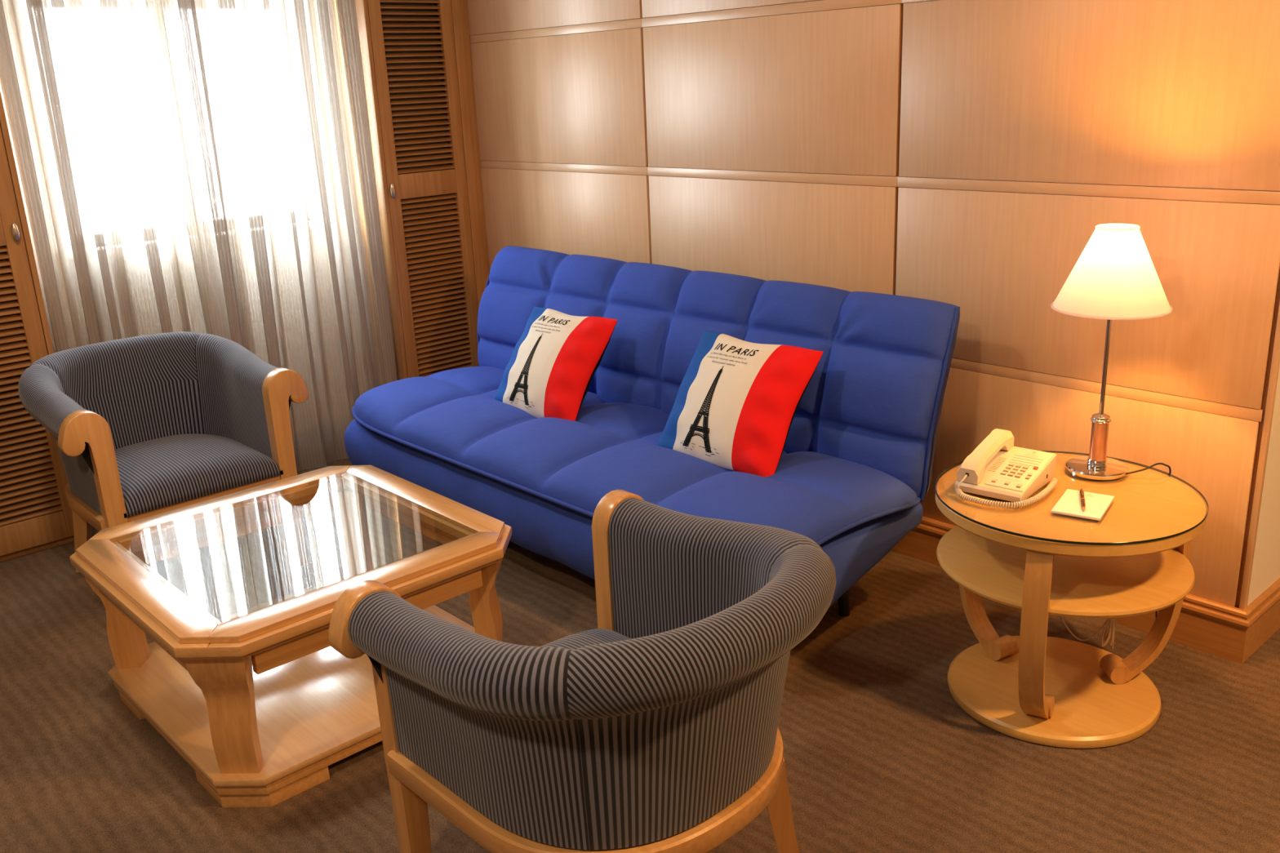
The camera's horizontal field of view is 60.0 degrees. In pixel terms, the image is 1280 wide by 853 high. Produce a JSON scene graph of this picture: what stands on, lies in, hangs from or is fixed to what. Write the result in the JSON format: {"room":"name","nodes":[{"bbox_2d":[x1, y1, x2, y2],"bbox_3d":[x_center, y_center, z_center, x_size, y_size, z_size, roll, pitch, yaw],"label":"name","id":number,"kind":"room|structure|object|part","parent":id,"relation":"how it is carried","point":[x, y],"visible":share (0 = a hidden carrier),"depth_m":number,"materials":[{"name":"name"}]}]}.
{"room":"hotel room","nodes":[
{"label":"hotel room","id":0,"kind":"room"},
{"bbox_2d":[0,458,1279,852],"bbox_3d":[0.334,1.006,1.862,7.800,0.060,7.500,-18,23,-40],"label":"floor","id":1,"kind":"structure","parent":0,"point":[880,755],"depth_m":2.60,"materials":[{"name":"brown carpet"}]},
{"bbox_2d":[0,91,92,562],"bbox_3d":[-2.446,-0.717,3.466,0.851,2.497,0.350,-18,23,-40],"label":"louvered shutter","id":2,"kind":"object","parent":1,"relation":"on","point":[36,515],"visible":0.85,"depth_m":3.76,"materials":[{"name":"maple"},{"name":"silver metal"}]},
{"bbox_3d":[-2.195,-0.610,3.535,0.295,0.100,0.026,-18,23,-40],"label":"door rail","id":3,"kind":"part","parent":2,"relation":"part of","materials":[{"name":"brown wood"}]},
{"bbox_3d":[-2.050,-0.636,3.636,0.022,0.062,0.022,-18,23,-40],"label":"door knob","id":4,"kind":"part","parent":2,"relation":"part of","materials":[{"name":"silver metal"}]},
{"bbox_3d":[-2.213,-0.689,3.526,0.383,2.310,0.004,-18,23,-40],"label":"door","id":5,"kind":"part","parent":2,"relation":"part of","materials":[{"name":"brown wood"}]},
{"bbox_3d":[-2.152,0.378,3.845,0.295,0.100,0.026,-18,23,-40],"label":"door rail","id":6,"kind":"part","parent":2,"relation":"part of","materials":[{"name":"brown wood"}]},
{"bbox_2d":[17,331,308,573],"bbox_3d":[-1.575,0.113,3.661,0.748,0.726,0.706,-18,23,-40],"label":"armchair","id":7,"kind":"object","parent":1,"relation":"on","point":[148,425],"visible":0.98,"depth_m":3.60,"materials":[{"name":"fabric"}]},
{"bbox_3d":[-1.760,0.089,3.398,0.087,0.275,0.525,-14,21,-32],"label":"arm panel","id":8,"kind":"part","parent":7,"relation":"part of","materials":[{"name":"fabric"}]},
{"bbox_3d":[-1.854,0.346,3.691,0.089,0.287,0.048,-3,17,-2],"label":"leg","id":9,"kind":"part","parent":7,"relation":"part of","materials":[{"name":"brown wood"}]},
{"bbox_3d":[-1.554,0.172,3.658,0.614,0.048,0.579,-18,23,-40],"label":"seat rail","id":10,"kind":"part","parent":7,"relation":"part of","materials":[{"name":"brown wood"}]},
{"bbox_3d":[-1.576,0.277,3.241,0.134,0.666,0.048,-18,23,-40],"label":"post","id":11,"kind":"part","parent":7,"relation":"part of","materials":[{"name":"brown wood"}]},
{"bbox_3d":[-1.521,0.115,3.600,0.498,0.094,0.545,-18,23,-40],"label":"seat","id":12,"kind":"part","parent":7,"relation":"part of","materials":[{"name":"fabric"}]},
{"bbox_3d":[-1.348,0.238,3.446,0.515,0.064,0.026,-18,23,-40],"label":"rail","id":13,"kind":"part","parent":7,"relation":"part of","materials":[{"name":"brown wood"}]},
{"bbox_3d":[-1.126,0.134,3.633,0.134,0.666,0.048,-18,23,-40],"label":"post","id":14,"kind":"part","parent":7,"relation":"part of","materials":[{"name":"brown wood"}]},
{"bbox_2d":[69,465,511,807],"bbox_3d":[-0.870,0.483,2.867,0.864,0.436,0.884,-18,23,-40],"label":"coffee table","id":15,"kind":"object","parent":1,"relation":"on","point":[258,700],"visible":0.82,"depth_m":2.68,"materials":[{"name":"brown wood"}]},
{"bbox_3d":[-1.355,0.480,2.893,0.082,0.300,0.128,-2,17,3],"label":"leg","id":16,"kind":"part","parent":15,"relation":"part of","materials":[{"name":"brown wood"}]},
{"bbox_3d":[-1.159,0.391,2.565,0.097,0.054,0.785,-18,23,-40],"label":"rail","id":17,"kind":"part","parent":15,"relation":"part of","materials":[{"name":"brown wood"}]},
{"bbox_3d":[-1.143,0.226,3.087,0.765,0.054,0.102,-18,23,-40],"label":"rail","id":18,"kind":"part","parent":15,"relation":"part of","materials":[{"name":"brown wood"}]},
{"bbox_3d":[-0.883,0.614,2.400,0.128,0.300,0.082,-2,17,3],"label":"leg","id":19,"kind":"part","parent":15,"relation":"part of","materials":[{"name":"brown wood"}]},
{"bbox_3d":[-0.863,0.641,2.917,0.788,0.028,0.820,-18,23,-40],"label":"shelf frame","id":20,"kind":"part","parent":15,"relation":"part of","materials":[{"name":"brown wood"}]},
{"bbox_2d":[107,575,475,786],"bbox_3d":[-0.864,0.620,2.910,0.804,0.018,0.836,-18,23,-40],"label":"shelf","id":21,"kind":"object","parent":15,"relation":"attached to","point":[317,708],"depth_m":2.69,"materials":[{"name":"brown wood"}]},
{"bbox_3d":[-0.859,0.322,3.325,0.128,0.300,0.082,-2,17,3],"label":"leg","id":22,"kind":"part","parent":15,"relation":"part of","materials":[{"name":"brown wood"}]},
{"bbox_3d":[-0.613,0.377,2.533,0.765,0.054,0.102,-18,23,-40],"label":"rail","id":23,"kind":"part","parent":15,"relation":"part of","materials":[{"name":"brown wood"}]},
{"bbox_3d":[-0.597,0.212,3.055,0.097,0.054,0.785,-18,23,-40],"label":"rail","id":24,"kind":"part","parent":15,"relation":"part of","materials":[{"name":"brown wood"}]},
{"bbox_3d":[-0.387,0.457,2.831,0.082,0.300,0.128,-2,17,3],"label":"leg","id":25,"kind":"part","parent":15,"relation":"part of","materials":[{"name":"brown wood"}]},
{"bbox_2d":[355,0,489,380],"bbox_3d":[-0.978,-1.183,4.744,0.485,2.497,0.350,-18,23,-40],"label":"louvered shutter","id":26,"kind":"object","parent":1,"relation":"on","point":[416,58],"visible":0.77,"depth_m":4.66,"materials":[{"name":"brown wood"}]},
{"bbox_3d":[-1.156,-1.131,4.602,0.018,2.496,0.330,-18,23,-40],"label":"panel","id":27,"kind":"part","parent":26,"relation":"part of","materials":[{"name":"brown wood"}]},
{"bbox_3d":[-1.013,-0.965,4.538,0.022,0.062,0.022,-18,23,-40],"label":"door knob","id":28,"kind":"part","parent":26,"relation":"part of","materials":[{"name":"silver metal"}]},
{"bbox_3d":[-0.915,-1.101,4.656,0.366,2.310,0.004,-18,23,-40],"label":"door","id":29,"kind":"part","parent":26,"relation":"part of","materials":[{"name":"brown wood"}]},
{"bbox_3d":[-0.898,-1.022,4.665,0.278,0.100,0.026,-18,23,-40],"label":"door rail","id":30,"kind":"part","parent":26,"relation":"part of","materials":[{"name":"brown wood"}]},
{"bbox_2d":[328,489,835,852],"bbox_3d":[-0.029,0.563,2.011,0.748,0.726,0.706,-18,23,-40],"label":"armchair","id":31,"kind":"object","parent":1,"relation":"on","point":[653,728],"visible":1,"depth_m":1.78,"materials":[{"name":"fabric"}]},
{"bbox_3d":[-0.476,0.600,2.057,0.134,0.666,0.048,-18,23,-40],"label":"post","id":32,"kind":"part","parent":31,"relation":"part of","materials":[{"name":"brown wood"}]},
{"bbox_3d":[-0.291,0.517,1.828,0.525,0.275,0.087,12,22,38],"label":"arm panel","id":33,"kind":"part","parent":31,"relation":"part of","materials":[{"name":"fabric"}]},
{"bbox_3d":[-0.046,0.611,2.048,0.614,0.048,0.579,-18,23,-40],"label":"seat rail","id":34,"kind":"part","parent":31,"relation":"part of","materials":[{"name":"brown wood"}]},
{"bbox_3d":[-0.084,0.534,2.064,0.498,0.094,0.545,-18,23,-40],"label":"seat","id":35,"kind":"part","parent":31,"relation":"part of","materials":[{"name":"fabric"}]},
{"bbox_3d":[-0.025,0.457,2.449,0.134,0.666,0.048,-18,23,-40],"label":"post","id":36,"kind":"part","parent":31,"relation":"part of","materials":[{"name":"brown wood"}]},
{"bbox_3d":[0.128,0.501,1.808,0.534,0.282,0.148,-18,23,-40],"label":"panel","id":37,"kind":"part","parent":31,"relation":"part of","materials":[{"name":"fabric"}]},
{"bbox_3d":[0.268,0.748,2.112,0.089,0.287,0.048,-3,17,-2],"label":"leg","id":38,"kind":"part","parent":31,"relation":"part of","materials":[{"name":"brown wood"}]},
{"bbox_2d":[344,245,959,617],"bbox_3d":[-0.114,-0.025,3.629,0.876,0.889,2.144,-18,23,-40],"label":"sofa","id":39,"kind":"object","parent":1,"relation":"on","point":[851,477],"visible":0.74,"depth_m":3.32,"materials":[{"name":"blue fabric"}]},
{"bbox_2d":[493,306,617,421],"bbox_3d":[-0.300,-0.208,3.785,0.430,0.329,0.267,14,24,42],"label":"cushion","id":40,"kind":"object","parent":39,"relation":"on","point":[549,371],"visible":0.94,"depth_m":3.69,"materials":[{"name":"multicoloured fabric"}]},
{"bbox_3d":[-0.155,0.205,3.652,0.723,0.245,2.076,-18,23,-40],"label":"mattress","id":41,"kind":"part","parent":39,"relation":"part of","materials":[{"name":"blue fabric"}]},
{"bbox_3d":[-0.162,0.041,3.601,0.718,0.137,2.100,-18,23,-40],"label":"seat mattress","id":42,"kind":"part","parent":39,"relation":"part of","materials":[{"name":"blue fabric"}]},
{"bbox_3d":[0.109,-0.262,3.777,0.248,0.544,2.130,-18,23,-40],"label":"backrest","id":43,"kind":"part","parent":39,"relation":"part of","materials":[{"name":"blue fabric"}]},
{"bbox_2d":[656,329,823,476],"bbox_3d":[0.277,-0.067,3.234,0.263,0.342,0.461,-18,23,-41],"label":"cushion","id":44,"kind":"object","parent":39,"relation":"on","point":[736,403],"visible":0.97,"depth_m":3.15,"materials":[{"name":"multicoloured fabric"}]},
{"bbox_3d":[0.584,0.480,3.185,0.032,0.132,0.041,-18,23,-40],"label":"leg","id":45,"kind":"part","parent":39,"relation":"part of","materials":[{"name":"black metal"}]},
{"bbox_2d":[934,450,1208,748],"bbox_3d":[1.010,0.408,2.679,0.597,0.535,0.598,-18,23,-40],"label":"side table","id":46,"kind":"object","parent":1,"relation":"on","point":[1033,686],"visible":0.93,"depth_m":2.57,"materials":[{"name":"brown wood"}]},
{"bbox_3d":[0.888,0.356,2.871,0.054,0.462,0.131,-13,20,-29],"label":"leg","id":47,"kind":"part","parent":46,"relation":"part of","materials":[{"name":"brown wood"}]},
{"bbox_2d":[955,428,1057,508],"bbox_3d":[0.867,0.099,2.612,0.190,0.106,0.266,12,23,39],"label":"telephone","id":48,"kind":"object","parent":46,"relation":"on","point":[997,468],"visible":1,"depth_m":2.61,"materials":[{"name":"beige plastic"}]},
{"bbox_3d":[0.877,0.158,2.566,0.262,0.019,0.121,-6,18,-10],"label":"coiled cord","id":49,"kind":"part","parent":48,"relation":"part of","materials":[{"name":"beige plastic"}]},
{"bbox_3d":[0.893,0.476,2.487,0.054,0.462,0.131,8,20,29],"label":"leg","id":50,"kind":"part","parent":46,"relation":"part of","materials":[{"name":"brown wood"}]},
{"bbox_2d":[936,525,1195,617],"bbox_3d":[1.007,0.320,2.651,0.576,0.020,0.576,-18,23,-40],"label":"shelf","id":51,"kind":"object","parent":46,"relation":"attached to","point":[1135,585],"depth_m":2.53,"materials":[{"name":"brown wood"}]},
{"bbox_2d":[1050,488,1114,520],"bbox_3d":[1.004,0.176,2.512,0.104,0.006,0.152,9,21,32],"label":"notepad","id":52,"kind":"object","parent":46,"relation":"on","point":[1069,504],"visible":0.98,"depth_m":2.50,"materials":[{"name":"white paper"}]},
{"bbox_2d":[1080,488,1085,510],"bbox_3d":[1.006,0.166,2.518,0.010,0.012,0.133,3,18,18],"label":"ballpoint pen","id":53,"kind":"object","parent":52,"relation":"on","point":[1082,492],"visible":1,"depth_m":2.51,"materials":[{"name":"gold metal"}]},
{"bbox_2d":[1060,616,1115,649],"bbox_3d":[1.185,0.385,2.903,0.092,0.370,0.224,-18,23,-40],"label":"cable","id":54,"kind":"object","parent":46,"relation":"hanging from","point":[1110,637],"visible":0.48,"depth_m":2.87,"materials":[{"name":"beige plastic"}]},
{"bbox_2d":[1050,222,1172,617],"bbox_3d":[1.163,0.064,2.749,0.379,1.129,0.266,-18,23,-40],"label":"table lamp","id":55,"kind":"object","parent":46,"relation":"on","point":[1115,277],"visible":0.95,"depth_m":2.52,"materials":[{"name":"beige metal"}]},
{"bbox_3d":[1.109,-0.165,2.637,0.010,0.286,0.010,-18,23,-40],"label":"stem","id":56,"kind":"part","parent":55,"relation":"part of","materials":[{"name":"silver metal"}]},
{"bbox_3d":[1.100,-0.369,2.573,0.257,0.186,0.257,-18,23,-40],"label":"lamp shade","id":57,"kind":"part","parent":55,"relation":"part of","materials":[{"name":"beige fabric"}]},
{"bbox_3d":[1.296,0.344,2.800,0.244,0.554,0.054,-14,21,-33],"label":"power cord","id":58,"kind":"part","parent":55,"relation":"part of","materials":[{"name":"black plastic"}]},
{"bbox_3d":[1.245,0.398,2.687,0.131,0.462,0.054,-3,17,-2],"label":"leg","id":59,"kind":"part","parent":46,"relation":"part of","materials":[{"name":"brown wood"}]},
{"bbox_2d":[466,0,1279,609],"bbox_3d":[0.280,-0.963,3.863,0.131,2.500,3.730,-18,23,-40],"label":"wall","id":60,"kind":"structure","parent":0,"point":[967,155],"depth_m":3.14,"materials":[{"name":"brown wood"}]},
{"bbox_3d":[-0.362,-1.773,4.217,0.018,0.480,1.056,-18,23,-40],"label":"wall panel","id":61,"kind":"part","parent":60,"relation":"part of","materials":[{"name":"brown wood"}]},
{"bbox_3d":[-0.349,-1.529,4.291,0.015,0.029,1.061,-18,23,-40],"label":"panel rail","id":62,"kind":"part","parent":60,"relation":"part of","materials":[{"name":"brown wood"}]},
{"bbox_3d":[-0.340,-1.285,4.370,0.018,0.480,1.056,-18,23,-40],"label":"wall panel","id":63,"kind":"part","parent":60,"relation":"part of","materials":[{"name":"brown wood"}]},
{"bbox_3d":[-0.328,-1.040,4.444,0.015,0.029,1.061,-18,23,-40],"label":"panel rail","id":64,"kind":"part","parent":60,"relation":"part of","materials":[{"name":"brown wood"}]},
{"bbox_3d":[-0.319,-0.793,4.525,0.018,0.489,1.056,-18,23,-40],"label":"wall panel","id":65,"kind":"part","parent":60,"relation":"part of","materials":[{"name":"brown wood"}]},
{"bbox_3d":[0.369,-1.566,3.453,0.018,0.480,1.074,-18,23,-40],"label":"wall panel","id":66,"kind":"part","parent":60,"relation":"part of","materials":[{"name":"brown wood"}]},
{"bbox_3d":[0.379,-1.322,3.530,0.015,0.029,1.085,-18,23,-40],"label":"panel rail","id":67,"kind":"part","parent":60,"relation":"part of","materials":[{"name":"brown wood"}]},
{"bbox_3d":[0.390,-1.078,3.606,0.018,0.480,1.074,-18,23,-40],"label":"wall panel","id":68,"kind":"part","parent":60,"relation":"part of","materials":[{"name":"brown wood"}]},
{"bbox_3d":[0.401,-0.834,3.683,0.015,0.029,1.085,-18,23,-40],"label":"panel rail","id":69,"kind":"part","parent":60,"relation":"part of","materials":[{"name":"brown wood"}]},
{"bbox_3d":[0.412,-0.585,3.761,0.018,0.489,1.074,-18,23,-40],"label":"wall panel","id":70,"kind":"part","parent":60,"relation":"part of","materials":[{"name":"brown wood"}]},
{"bbox_3d":[1.110,-1.114,2.766,0.015,0.029,1.067,-18,23,-40],"label":"panel rail","id":71,"kind":"part","parent":60,"relation":"part of","materials":[{"name":"brown wood"}]},
{"bbox_2d":[890,516,1248,664],"bbox_3d":[0.456,0.232,3.974,0.024,0.142,3.232,-18,23,-40],"label":"baseboard","id":72,"kind":"structure","parent":60,"relation":"attached to","point":[1219,629],"depth_m":2.92,"materials":[{"name":"brown wood"}]},
{"bbox_3d":[1.143,-0.378,2.997,0.018,0.489,1.056,-18,23,-40],"label":"wall panel","id":73,"kind":"part","parent":60,"relation":"part of","materials":[{"name":"brown wood"}]},
{"bbox_3d":[1.131,-0.626,2.919,0.015,0.029,1.067,-18,23,-40],"label":"panel rail","id":74,"kind":"part","parent":60,"relation":"part of","materials":[{"name":"brown wood"}]},
{"bbox_3d":[1.121,-0.870,2.843,0.018,0.480,1.056,-18,23,-40],"label":"wall panel","id":75,"kind":"part","parent":60,"relation":"part of","materials":[{"name":"brown wood"}]},
{"bbox_3d":[1.165,0.124,3.155,0.018,0.499,1.056,-18,23,-40],"label":"wall panel","id":76,"kind":"part","parent":60,"relation":"part of","materials":[{"name":"brown wood"}]},
{"bbox_3d":[1.153,-0.130,3.075,0.015,0.029,1.067,-18,23,-40],"label":"panel rail","id":77,"kind":"part","parent":60,"relation":"part of","materials":[{"name":"brown wood"}]},
{"bbox_2d":[1247,364,1279,605],"bbox_3d":[2.283,-0.859,3.251,2.200,2.500,0.100,-18,23,-40],"label":"wall","id":78,"kind":"structure","parent":0,"point":[1265,571],"depth_m":2.83,"materials":[{"name":"white paper"}]},
{"bbox_2d":[1241,577,1279,663],"bbox_3d":[2.340,0.288,3.530,2.193,0.142,0.024,-18,23,-40],"label":"baseboard","id":79,"kind":"structure","parent":78,"relation":"attached to","point":[1263,620],"depth_m":2.90,"materials":[{"name":"brown wood"}]},
{"bbox_3d":[0.227,-1.435,1.096,7.800,0.060,7.500,-18,23,-40],"label":"ceiling","id":80,"kind":"structure","parent":0,"visible":0},
{"bbox_3d":[-1.667,-2.123,3.773,1.310,0.040,0.220,-18,23,-40],"label":"rail","id":81,"kind":"object","parent":80,"relation":"attached to","visible":0},
{"bbox_2d":[0,0,213,352],"bbox_3d":[-1.881,-0.879,3.980,0.688,2.428,0.112,-18,23,-40],"label":"sheer curtain","id":82,"kind":"object","parent":81,"relation":"hanging from","point":[86,86],"visible":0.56,"depth_m":3.93,"materials":[{"name":"white fabric"}]},
{"bbox_2d":[160,0,397,471],"bbox_3d":[-1.366,-0.998,4.287,0.755,2.428,0.090,-18,23,-40],"label":"sheer curtain","id":83,"kind":"object","parent":81,"relation":"hanging from","point":[271,98],"visible":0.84,"depth_m":4.30,"materials":[{"name":"white fabric"}]}
]}

